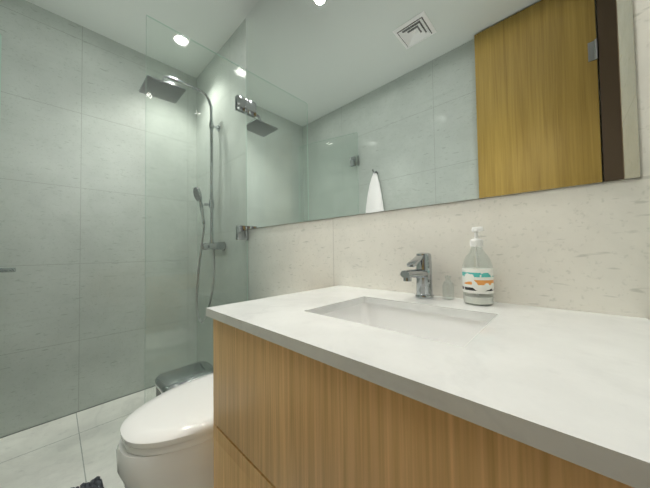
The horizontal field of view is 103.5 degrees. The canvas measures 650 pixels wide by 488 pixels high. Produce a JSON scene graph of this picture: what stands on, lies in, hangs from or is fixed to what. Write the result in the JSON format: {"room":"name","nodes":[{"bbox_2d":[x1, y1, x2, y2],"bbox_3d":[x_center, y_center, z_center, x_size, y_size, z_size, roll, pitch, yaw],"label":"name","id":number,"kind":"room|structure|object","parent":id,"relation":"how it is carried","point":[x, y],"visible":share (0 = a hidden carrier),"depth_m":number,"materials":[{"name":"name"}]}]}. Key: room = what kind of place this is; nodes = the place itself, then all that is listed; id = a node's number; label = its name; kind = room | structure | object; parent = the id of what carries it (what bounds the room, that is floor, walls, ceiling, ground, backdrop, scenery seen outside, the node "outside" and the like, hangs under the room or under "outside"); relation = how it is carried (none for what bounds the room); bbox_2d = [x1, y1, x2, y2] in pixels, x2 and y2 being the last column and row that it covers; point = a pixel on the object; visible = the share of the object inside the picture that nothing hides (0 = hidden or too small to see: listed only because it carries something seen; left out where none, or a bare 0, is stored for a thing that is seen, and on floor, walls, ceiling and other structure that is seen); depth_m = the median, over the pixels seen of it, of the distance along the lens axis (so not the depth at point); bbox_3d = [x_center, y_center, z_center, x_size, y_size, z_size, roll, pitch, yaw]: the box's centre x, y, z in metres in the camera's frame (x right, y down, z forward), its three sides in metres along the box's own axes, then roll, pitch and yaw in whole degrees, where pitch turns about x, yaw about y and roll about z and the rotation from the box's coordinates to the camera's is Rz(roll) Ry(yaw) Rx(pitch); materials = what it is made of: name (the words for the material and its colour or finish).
{"room":"bathroom","nodes":[
{"label":"bathroom","id":0,"kind":"room"},
{"bbox_2d":[0,385,155,487],"bbox_3d":[-0.584,1.036,0.827,2.537,0.104,1.383,-2,-2,43],"label":"floor","id":1,"kind":"structure","parent":0,"point":[76,449],"depth_m":1.26,"materials":[{"name":"tile"}]},
{"bbox_2d":[72,476,103,487],"bbox_3d":[-0.901,0.973,0.715,0.590,0.041,0.481,-2,-2,43],"label":"bath mat","id":2,"kind":"object","parent":1,"relation":"on","point":[96,482],"visible":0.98,"depth_m":1.04,"materials":[{"name":"grey fabric"}]},
{"bbox_2d":[116,373,213,487],"bbox_3d":[-0.376,0.639,0.983,0.376,0.701,0.664,-2,-2,43],"label":"toilet","id":3,"kind":"object","parent":1,"relation":"on","point":[166,440],"visible":0.35,"depth_m":0.76,"materials":[{"name":"white ceramic"}]},
{"bbox_2d":[155,361,212,396],"bbox_3d":[-0.626,0.789,1.169,0.190,0.418,0.230,-2,-2,43],"label":"trash bin","id":4,"kind":"object","parent":1,"relation":"on","point":[168,380],"visible":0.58,"depth_m":1.14,"materials":[{"name":"silver plastic"}]},
{"bbox_2d":[145,15,248,400],"bbox_3d":[-0.642,-0.033,1.354,0.032,2.064,0.512,-2,-2,43],"label":"glass","id":5,"kind":"object","parent":1,"relation":"on","point":[242,232],"visible":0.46,"depth_m":1.34,"materials":[{"name":"green"}]},
{"bbox_2d":[206,285,649,487],"bbox_3d":[0.169,0.562,0.568,0.786,0.816,0.531,-2,-2,43],"label":"bathroom vanity","id":6,"kind":"object","parent":1,"relation":"on","point":[339,386],"visible":1,"depth_m":0.35,"materials":[{"name":"brown wood"}]},
{"bbox_2d":[400,253,433,298],"bbox_3d":[0.258,0.091,0.720,0.052,0.131,0.148,-2,-2,43],"label":"faucet","id":7,"kind":"object","parent":6,"relation":"on","point":[421,273],"visible":1,"depth_m":0.73,"materials":[{"name":"silver metal"}]},
{"bbox_2d":[442,276,453,299],"bbox_3d":[0.348,0.122,0.725,0.030,0.066,0.030,-2,-2,43],"label":"bottle","id":8,"kind":"object","parent":6,"relation":"on","point":[448,289],"visible":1,"depth_m":0.73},
{"bbox_2d":[462,227,493,305],"bbox_3d":[0.391,0.055,0.659,0.069,0.196,0.073,-2,-2,43],"label":"soap bottle","id":9,"kind":"object","parent":6,"relation":"on","point":[478,281],"visible":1,"depth_m":0.64,"materials":[{"name":"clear plastic"}]},
{"bbox_2d":[0,0,196,436],"bbox_3d":[-1.488,-0.176,1.696,0.100,2.400,1.183,-2,-2,43],"label":"wall","id":10,"kind":"structure","parent":0,"point":[75,318],"depth_m":1.61,"materials":[{"name":"tile"}]},
{"bbox_2d":[0,34,1,104],"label":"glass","id":11,"kind":"object","parent":10,"relation":"attached to","point":[0,34],"depth_m":1.29,"materials":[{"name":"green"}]},
{"bbox_2d":[0,268,15,272],"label":"towel bar","id":12,"kind":"object","parent":10,"relation":"attached to","point":[2,270],"depth_m":1.26,"materials":[{"name":"silver metal"}]},
{"bbox_2d":[26,0,258,77],"bbox_3d":[-0.621,-1.460,0.892,2.537,0.100,1.383,-2,-2,43],"label":"ceiling","id":13,"kind":"structure","parent":0,"point":[213,25],"depth_m":1.60,"materials":[{"name":"white paint"}]},
{"bbox_2d":[172,34,188,45],"bbox_3d":[-0.978,-1.380,1.736,0.097,0.006,0.097,-2,-2,43],"label":"recessed light","id":14,"kind":"object","parent":13,"relation":"in","point":[179,41],"depth_m":1.73,"materials":[{"name":"white metal"}]},
{"bbox_2d":[197,0,649,365],"bbox_3d":[-0.164,-0.205,1.323,2.537,2.400,0.106,-2,-2,43],"label":"wall","id":15,"kind":"structure","parent":0,"point":[356,107],"depth_m":0.78,"materials":[{"name":"tile"}]},
{"bbox_2d":[139,75,225,322],"bbox_3d":[-0.903,-0.262,1.646,0.280,1.586,0.451,-2,-2,43],"label":"shower rail","id":16,"kind":"object","parent":15,"relation":"attached to","point":[166,96],"visible":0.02,"depth_m":1.71,"materials":[{"name":"silver metal"}]}
]}

